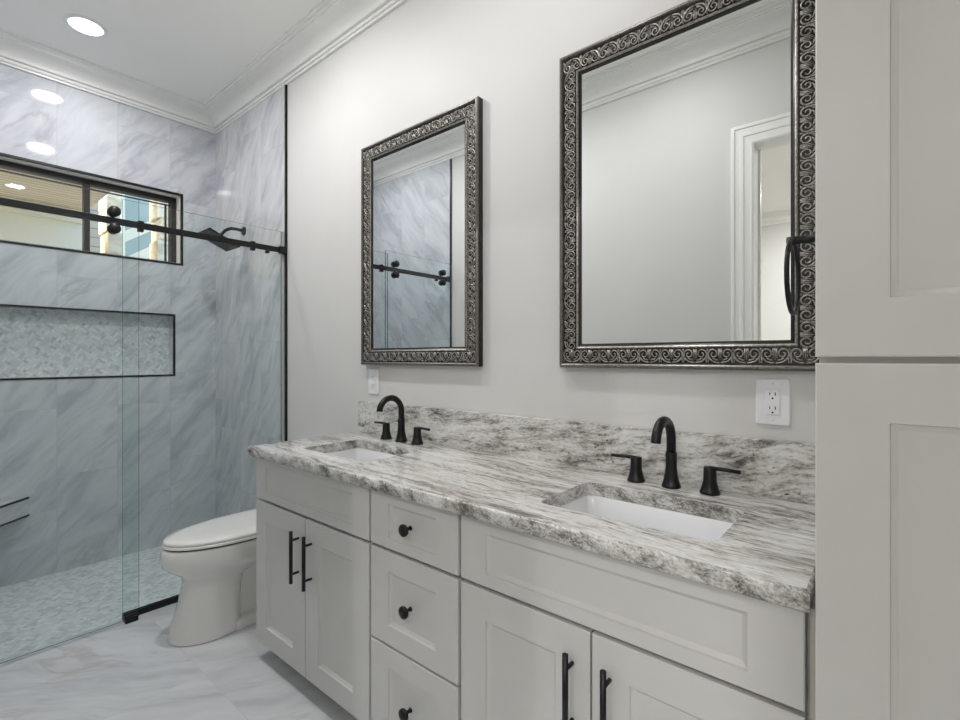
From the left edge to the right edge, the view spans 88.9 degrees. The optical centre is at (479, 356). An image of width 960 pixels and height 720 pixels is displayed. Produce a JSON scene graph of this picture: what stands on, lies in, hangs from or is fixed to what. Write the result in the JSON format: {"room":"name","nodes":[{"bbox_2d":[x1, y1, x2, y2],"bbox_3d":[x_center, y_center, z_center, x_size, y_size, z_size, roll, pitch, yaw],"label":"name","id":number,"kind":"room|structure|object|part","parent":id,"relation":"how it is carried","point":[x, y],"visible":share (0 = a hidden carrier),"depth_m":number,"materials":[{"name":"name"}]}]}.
{"room":"bathroom","nodes":[
{"label":"bathroom","id":0,"kind":"room"},
{"bbox_2d":[0,64,215,586],"bbox_3d":[-2.543,-0.205,3.171,0.220,3.170,1.500,0,0,40],"label":"wall","id":1,"kind":"structure","parent":0,"point":[61,439],"depth_m":3.17,"materials":[{"name":"stone"}]},
{"bbox_2d":[0,307,168,377],"bbox_3d":[-2.536,-0.084,3.156,0.010,0.412,0.931,0,0,40],"label":"wall niche","id":2,"kind":"object","parent":1,"relation":"in","point":[33,342],"visible":0.89,"depth_m":3.12,"materials":[{"name":"tile"}]},
{"bbox_2d":[0,160,175,262],"bbox_3d":[-2.534,-0.907,3.189,0.070,0.485,0.974,0,0,40],"label":"window","id":3,"kind":"structure","parent":1,"relation":"in","point":[171,202],"depth_m":3.17,"materials":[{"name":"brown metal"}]},
{"bbox_2d":[0,304,175,380],"bbox_3d":[-2.467,-0.084,3.097,0.016,0.436,0.955,0,0,40],"label":"trim","id":4,"kind":"structure","parent":1,"relation":"attached to","point":[6,305],"depth_m":3.15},
{"bbox_2d":[0,155,179,262],"bbox_3d":[-2.482,-0.907,3.144,0.068,0.485,0.974,0,0,40],"label":"trim","id":5,"kind":"structure","parent":1,"relation":"attached to","point":[4,158],"depth_m":3.22,"materials":[{"name":"black metal"}]},
{"bbox_2d":[0,152,182,265],"bbox_3d":[-2.450,-0.907,3.117,0.016,0.511,1.000,0,0,40],"label":"trim","id":6,"kind":"structure","parent":1,"relation":"attached to","point":[3,154],"depth_m":3.13,"materials":[{"name":"black metal"}]},
{"bbox_2d":[0,0,324,102],"bbox_3d":[-0.725,-1.840,1.752,4.989,0.100,1.920,0,0,40],"label":"ceiling","id":7,"kind":"structure","parent":0,"point":[191,49],"depth_m":2.71,"materials":[{"name":"paint"}]},
{"bbox_2d":[63,14,107,37],"bbox_3d":[-2.131,-1.786,2.645,0.188,0.006,0.188,0,0,40],"label":"recessed light","id":8,"kind":"object","parent":7,"relation":"in","point":[86,26],"visible":1,"depth_m":2.64,"materials":[{"name":"white plastic"}]},
{"bbox_2d":[0,546,357,719],"bbox_3d":[-0.790,1.345,1.675,4.589,0.130,1.720,0,0,40],"label":"floor","id":9,"kind":"structure","parent":0,"point":[120,671],"depth_m":2.05,"materials":[{"name":"tile"}]},
{"bbox_2d":[123,613,137,623],"bbox_3d":[-1.692,1.267,2.371,0.038,0.026,0.053,0,0,40],"label":"guide","id":10,"kind":"object","parent":9,"relation":"on","point":[133,617],"visible":1,"depth_m":2.36,"materials":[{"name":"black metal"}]},
{"bbox_2d":[122,199,283,619],"bbox_3d":[-1.474,0.256,2.695,0.020,2.048,0.824,0,0,40],"label":"fixed glass panel","id":11,"kind":"object","parent":9,"relation":"on","point":[165,602],"visible":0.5,"depth_m":2.52,"materials":[{"name":"clear glass"}]},
{"bbox_2d":[159,509,255,646],"bbox_3d":[-1.156,0.926,2.456,0.426,0.708,0.785,0,0,40],"label":"toilet","id":12,"kind":"object","parent":9,"relation":"on","point":[214,559],"visible":0.61,"depth_m":2.22,"materials":[{"name":"white ceramic"}]},
{"bbox_3d":[-1.212,0.844,2.390,0.370,0.013,0.594,0,0,40],"label":"seat","id":13,"kind":"part","parent":12,"relation":"part of","materials":[{"name":"white plastic"}]},
{"bbox_3d":[-1.204,0.826,2.398,0.366,0.022,0.611,0,0,40],"label":"lid","id":14,"kind":"part","parent":12,"relation":"part of","materials":[{"name":"white plastic"}]},
{"bbox_2d":[256,457,374,719],"bbox_3d":[-0.492,0.850,2.028,0.786,0.860,0.589,0,0,40],"label":"base cabinet","id":15,"kind":"object","parent":9,"relation":"on","point":[313,531],"visible":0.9,"depth_m":1.78,"materials":[{"name":"paint"}]},
{"bbox_3d":[-0.799,0.904,1.966,0.388,0.597,0.020,0,0,40],"label":"door","id":16,"kind":"part","parent":15,"relation":"part of","materials":[{"name":"paint"}]},
{"bbox_3d":[-0.702,0.753,1.846,0.013,0.196,0.039,0,0,40],"label":"handle","id":17,"kind":"part","parent":15,"relation":"part of","materials":[{"name":"black metal"}]},
{"bbox_3d":[-0.634,0.753,1.788,0.013,0.196,0.039,0,0,40],"label":"handle","id":18,"kind":"part","parent":15,"relation":"part of","materials":[{"name":"black metal"}]},
{"bbox_3d":[-0.651,0.509,1.841,0.776,0.173,0.020,0,0,40],"label":"false drawer","id":19,"kind":"part","parent":15,"relation":"part of","materials":[{"name":"paint"}]},
{"bbox_3d":[-0.501,0.904,1.714,0.382,0.597,0.020,0,0,40],"label":"door","id":20,"kind":"part","parent":15,"relation":"part of","materials":[{"name":"paint"}]},
{"bbox_2d":[247,431,814,612],"bbox_3d":[-0.041,0.399,1.657,1.995,0.038,0.579,0,0,40],"label":"countertop","id":21,"kind":"structure","parent":15,"relation":"on","point":[767,554],"depth_m":1.27,"materials":[{"name":"stone"}]},
{"bbox_2d":[325,448,396,460],"bbox_3d":[-0.492,0.497,2.010,0.483,0.156,0.340,0,0,40],"label":"undermount sink","id":22,"kind":"object","parent":21,"relation":"in","point":[358,454],"visible":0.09,"depth_m":2.20,"materials":[{"name":"white ceramic"}]},
{"bbox_2d":[374,395,429,444],"bbox_3d":[-0.390,0.274,2.162,0.369,0.213,0.162,0,0,40],"label":"widespread faucet","id":23,"kind":"object","parent":21,"relation":"on","point":[386,435],"visible":1,"depth_m":2.18,"materials":[{"name":"black metal"}]},
{"bbox_3d":[-0.436,0.343,2.272,0.053,0.074,0.053,0,0,40],"label":"handle","id":24,"kind":"part","parent":23,"relation":"part of","materials":[{"name":"black metal"}]},
{"bbox_3d":[-0.390,0.274,2.162,0.053,0.213,0.162,0,0,40],"label":"spout","id":25,"kind":"part","parent":23,"relation":"part of","materials":[{"name":"black metal"}]},
{"bbox_3d":[-0.274,0.343,2.135,0.053,0.074,0.053,0,0,40],"label":"handle","id":26,"kind":"part","parent":23,"relation":"part of","materials":[{"name":"black metal"}]},
{"bbox_3d":[-0.245,0.309,2.109,0.079,0.013,0.016,0,0,43],"label":"lever","id":27,"kind":"part","parent":23,"relation":"part of","materials":[{"name":"black metal"}]},
{"bbox_2d":[560,495,733,540],"bbox_3d":[0.405,0.497,1.246,0.494,0.156,0.338,0,0,40],"label":"undermount sink","id":28,"kind":"object","parent":21,"relation":"in","point":[698,527],"visible":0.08,"depth_m":1.36,"materials":[{"name":"white ceramic"}]},
{"bbox_2d":[611,416,740,495],"bbox_3d":[0.524,0.274,1.389,0.369,0.213,0.162,0,0,40],"label":"widespread faucet","id":29,"kind":"object","parent":21,"relation":"on","point":[709,487],"visible":1,"depth_m":1.41,"materials":[{"name":"black metal"}]},
{"bbox_3d":[0.448,0.309,1.523,0.079,0.013,0.016,0,0,38],"label":"lever","id":30,"kind":"part","parent":29,"relation":"part of","materials":[{"name":"black metal"}]},
{"bbox_3d":[0.479,0.343,1.499,0.053,0.074,0.053,0,0,40],"label":"handle","id":31,"kind":"part","parent":29,"relation":"part of","materials":[{"name":"black metal"}]},
{"bbox_3d":[0.524,0.274,1.389,0.053,0.213,0.162,0,0,40],"label":"spout","id":32,"kind":"part","parent":29,"relation":"part of","materials":[{"name":"black metal"}]},
{"bbox_3d":[0.641,0.343,1.362,0.053,0.074,0.053,0,0,40],"label":"handle","id":33,"kind":"part","parent":29,"relation":"part of","materials":[{"name":"black metal"}]},
{"bbox_3d":[0.670,0.309,1.336,0.079,0.013,0.016,0,0,43],"label":"lever","id":34,"kind":"part","parent":29,"relation":"part of","materials":[{"name":"black metal"}]},
{"bbox_2d":[371,490,464,719],"bbox_3d":[-0.040,0.850,1.648,0.393,0.860,0.586,0,0,40],"label":"drawers","id":35,"kind":"object","parent":9,"relation":"on","point":[416,578],"visible":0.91,"depth_m":1.45,"materials":[{"name":"paint"}]},
{"bbox_3d":[-0.217,1.048,1.438,0.037,0.037,0.036,0,0,40],"label":"knob","id":36,"kind":"part","parent":35,"relation":"part of","materials":[{"name":"black metal"}]},
{"bbox_3d":[-0.217,0.748,1.438,0.037,0.037,0.036,0,0,40],"label":"knob","id":37,"kind":"part","parent":35,"relation":"part of","materials":[{"name":"black metal"}]},
{"bbox_3d":[-0.217,0.508,1.438,0.037,0.037,0.036,0,0,40],"label":"knob","id":38,"kind":"part","parent":35,"relation":"part of","materials":[{"name":"black metal"}]},
{"bbox_3d":[-0.200,1.052,1.460,0.381,0.301,0.020,0,0,40],"label":"drawer","id":39,"kind":"part","parent":35,"relation":"part of","materials":[{"name":"paint"}]},
{"bbox_3d":[-0.200,0.509,1.460,0.381,0.173,0.020,0,0,40],"label":"drawer","id":40,"kind":"part","parent":35,"relation":"part of","materials":[{"name":"paint"}]},
{"bbox_3d":[-0.200,0.750,1.460,0.381,0.289,0.020,0,0,40],"label":"drawer","id":41,"kind":"part","parent":35,"relation":"part of","materials":[{"name":"paint"}]},
{"bbox_2d":[461,515,814,719],"bbox_3d":[0.414,0.850,1.262,0.798,0.860,0.589,0,0,40],"label":"base cabinet","id":42,"kind":"object","parent":9,"relation":"on","point":[551,630],"depth_m":1.04,"materials":[{"name":"paint"}]},
{"bbox_3d":[0.101,0.904,1.206,0.384,0.597,0.020,0,0,40],"label":"door","id":43,"kind":"part","parent":42,"relation":"part of","materials":[{"name":"paint"}]},
{"bbox_3d":[0.196,0.753,1.087,0.013,0.196,0.039,0,0,40],"label":"handle","id":44,"kind":"part","parent":42,"relation":"part of","materials":[{"name":"black metal"}]},
{"bbox_3d":[0.265,0.753,1.029,0.013,0.196,0.039,0,0,40],"label":"handle","id":45,"kind":"part","parent":42,"relation":"part of","materials":[{"name":"black metal"}]},
{"bbox_3d":[0.401,0.904,0.952,0.392,0.597,0.020,0,0,40],"label":"door","id":46,"kind":"part","parent":42,"relation":"part of","materials":[{"name":"paint"}]},
{"bbox_3d":[0.727,0.841,1.019,0.006,0.838,0.525,0,0,40],"label":"filler strip","id":47,"kind":"part","parent":42,"relation":"part of","materials":[{"name":"grey wood"}]},
{"bbox_2d":[815,0,959,719],"bbox_3d":[0.930,0.010,0.810,0.634,2.540,0.614,0,0,40],"label":"tall cabinet","id":48,"kind":"object","parent":9,"relation":"on","point":[887,72],"visible":1,"depth_m":0.73,"materials":[{"name":"paint"}]},
{"bbox_2d":[784,234,814,315],"bbox_3d":[0.705,-0.183,1.047,0.086,0.187,0.174,0,0,40],"label":"towel ring","id":49,"kind":"object","parent":48,"relation":"attached to","point":[793,241],"visible":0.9,"depth_m":1.04,"materials":[{"name":"black metal"}]},
{"bbox_3d":[0.705,-0.253,1.047,0.086,0.048,0.048,0,0,40],"label":"post","id":50,"kind":"part","parent":49,"relation":"part of","materials":[{"name":"black metal"}]},
{"bbox_3d":[0.661,-0.585,0.699,0.300,1.170,0.020,0,0,40],"label":"door","id":51,"kind":"part","parent":48,"relation":"part of","materials":[{"name":"paint"}]},
{"bbox_3d":[0.661,0.592,0.699,0.300,1.166,0.020,0,0,40],"label":"door","id":52,"kind":"part","parent":48,"relation":"part of","materials":[{"name":"paint"}]},
{"bbox_2d":[216,0,814,517],"bbox_3d":[-0.254,-0.205,2.309,4.789,3.170,0.160,0,0,40],"label":"wall","id":53,"kind":"structure","parent":0,"point":[424,59],"depth_m":2.26,"materials":[{"name":"paint"}]},
{"bbox_2d":[0,197,285,254],"bbox_3d":[-1.670,-0.644,2.432,0.031,0.057,1.478,0,0,40],"label":"shower rail","id":54,"kind":"object","parent":53,"relation":"attached to","point":[141,226],"visible":1,"depth_m":2.40,"materials":[{"name":"black metal"}]},
{"bbox_2d":[0,169,138,663],"bbox_3d":[-1.901,0.246,2.134,0.046,2.043,0.696,0,0,40],"label":"sliding door","id":55,"kind":"structure","parent":54,"relation":"hanging from","point":[112,211],"depth_m":2.31,"materials":[{"name":"clear glass"}]},
{"bbox_2d":[0,0,407,133],"bbox_3d":[-0.783,-1.729,1.683,4.389,0.122,1.500,0,0,40],"label":"trim","id":56,"kind":"structure","parent":53,"relation":"attached to","point":[331,25],"depth_m":2.94,"materials":[{"name":"paint"}]},
{"bbox_2d":[198,227,245,251],"bbox_3d":[-1.692,-0.808,3.242,0.210,0.174,0.272,0,0,40],"label":"rain showerhead","id":57,"kind":"object","parent":53,"relation":"attached to","point":[226,247],"visible":0.53,"depth_m":3.25,"materials":[{"name":"black metal"}]},
{"bbox_3d":[-1.679,-0.824,3.280,0.040,0.108,0.184,0,0,31],"label":"arm","id":58,"kind":"part","parent":57,"relation":"part of","materials":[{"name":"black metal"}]},
{"bbox_2d":[285,84,287,440],"bbox_3d":[-1.190,-0.199,3.001,0.012,2.958,0.013,0,0,40],"label":"trim","id":59,"kind":"structure","parent":53,"relation":"attached to","point":[286,86],"depth_m":3.00,"materials":[{"name":"black metal"}]},
{"bbox_2d":[369,369,378,393],"bbox_3d":[-0.533,0.122,2.447,0.082,0.126,0.008,0,0,40],"label":"wall outlet","id":60,"kind":"object","parent":53,"relation":"attached to","point":[373,373],"visible":1,"depth_m":2.44,"materials":[{"name":"white plastic"}]},
{"bbox_2d":[371,375,374,387],"bbox_3d":[-0.535,0.122,2.446,0.034,0.068,0.003,0,0,40],"label":"receptacle","id":61,"kind":"object","parent":60,"relation":"attached to","point":[372,376],"depth_m":2.44,"materials":[{"name":"white plastic"}]},
{"bbox_2d":[361,96,482,366],"bbox_3d":[-0.296,-0.506,2.230,0.777,1.091,0.034,0,0,40],"label":"framed mirror","id":62,"kind":"object","parent":53,"relation":"attached to","point":[422,183],"visible":1,"depth_m":2.19,"materials":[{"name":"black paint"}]},
{"bbox_2d":[373,124,464,347],"bbox_3d":[-0.291,-0.506,2.236,0.617,0.931,0.018,0,0,40],"label":"mirror glass","id":63,"kind":"object","parent":62,"relation":"attached to","point":[419,183],"depth_m":2.20,"materials":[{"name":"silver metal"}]},
{"bbox_2d":[358,401,814,504],"bbox_3d":[0.141,0.302,1.868,1.989,0.155,0.020,0,0,40],"label":"backsplash","id":64,"kind":"structure","parent":53,"relation":"attached to","point":[774,469],"depth_m":1.60,"materials":[{"name":"stone"}]},
{"bbox_2d":[559,0,819,371],"bbox_3d":[0.585,-0.508,1.486,0.777,1.091,0.034,0,0,40],"label":"framed mirror","id":65,"kind":"object","parent":53,"relation":"attached to","point":[687,130],"visible":0.95,"depth_m":1.45,"materials":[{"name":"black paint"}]},
{"bbox_2d":[756,378,790,425],"bbox_3d":[0.794,0.122,1.326,0.082,0.126,0.008,0,0,40],"label":"wall outlet","id":66,"kind":"object","parent":53,"relation":"attached to","point":[773,396],"visible":1,"depth_m":1.32,"materials":[{"name":"white plastic"}]},
{"bbox_2d":[765,389,779,414],"bbox_3d":[0.792,0.122,1.324,0.034,0.068,0.003,0,0,40],"label":"receptacle","id":67,"kind":"object","parent":66,"relation":"attached to","point":[772,396],"depth_m":1.32,"materials":[{"name":"white plastic"}]},
{"bbox_3d":[-2.546,-0.230,2.197,1.033,3.080,0.010,0,0,40],"label":"wall","id":68,"kind":"structure","parent":0,"visible":0},
{"bbox_2d":[0,497,28,526],"bbox_3d":[-2.628,0.877,2.561,0.452,0.112,0.454,0,0,40],"label":"bench","id":69,"kind":"object","parent":68,"relation":"attached to","point":[13,510],"visible":1,"depth_m":2.78,"materials":[{"name":"stone"}]},
{"bbox_3d":[-2.631,0.826,2.560,0.432,0.010,0.433,0,0,40],"label":"seat","id":70,"kind":"part","parent":69,"relation":"part of","materials":[{"name":"stone"}]},
{"label":"outside","id":71,"kind":"structure","parent":0,"visible":0},
{"bbox_3d":[-5.310,1.830,7.799,9.821,0.100,18.000,0,0,40],"label":"ground","id":72,"kind":"structure","parent":71,"visible":0},
{"bbox_2d":[0,195,81,249],"bbox_3d":[-6.072,0.070,3.737,0.300,3.419,4.810,0,0,40],"label":"wall","id":73,"kind":"structure","parent":72,"relation":"on","point":[19,227],"depth_m":5.24,"materials":[{"name":"beige paint"}]},
{"bbox_3d":[-5.996,-1.569,3.672,0.100,0.139,4.810,0,0,40],"label":"moulding","id":74,"kind":"part","parent":73,"relation":"part of","materials":[{"name":"beige paint"}]},
{"bbox_2d":[0,168,110,209],"bbox_3d":[-4.930,-1.665,2.772,2.891,0.050,4.810,0,0,40],"label":"ceiling","id":75,"kind":"structure","parent":73,"relation":"on","point":[11,185],"depth_m":4.85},
{"bbox_2d":[4,194,150,258],"bbox_3d":[-5.684,-1.470,8.116,0.240,6.500,8.000,0,0,40],"label":"neighbouring house","id":76,"kind":"structure","parent":72,"relation":"on","point":[133,211],"depth_m":7.94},
{"bbox_3d":[-5.579,-1.220,8.060,0.008,5.400,0.450,0,0,40],"label":"pane","id":77,"kind":"part","parent":76,"relation":"part of","materials":[{"name":"blue glass"}]},
{"bbox_2d":[99,192,121,254],"bbox_3d":[-4.400,-0.514,5.826,0.358,4.588,0.179,0,0,40],"label":"stone column","id":78,"kind":"structure","parent":72,"relation":"on","point":[109,243],"depth_m":5.72,"materials":[{"name":"stone"}]},
{"bbox_2d":[121,221,151,258],"bbox_3d":[-4.657,-0.215,6.822,0.080,3.990,0.950,0,0,40],"label":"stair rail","id":79,"kind":"object","parent":72,"relation":"on","point":[132,233],"visible":0.11,"depth_m":6.70,"materials":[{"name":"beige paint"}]},
{"bbox_2d":[149,200,167,260],"bbox_3d":[-4.045,-0.514,6.244,0.360,4.588,0.223,0,0,40],"label":"stone column","id":80,"kind":"structure","parent":72,"relation":"on","point":[156,214],"depth_m":6.12,"materials":[{"name":"stone"}]}
]}

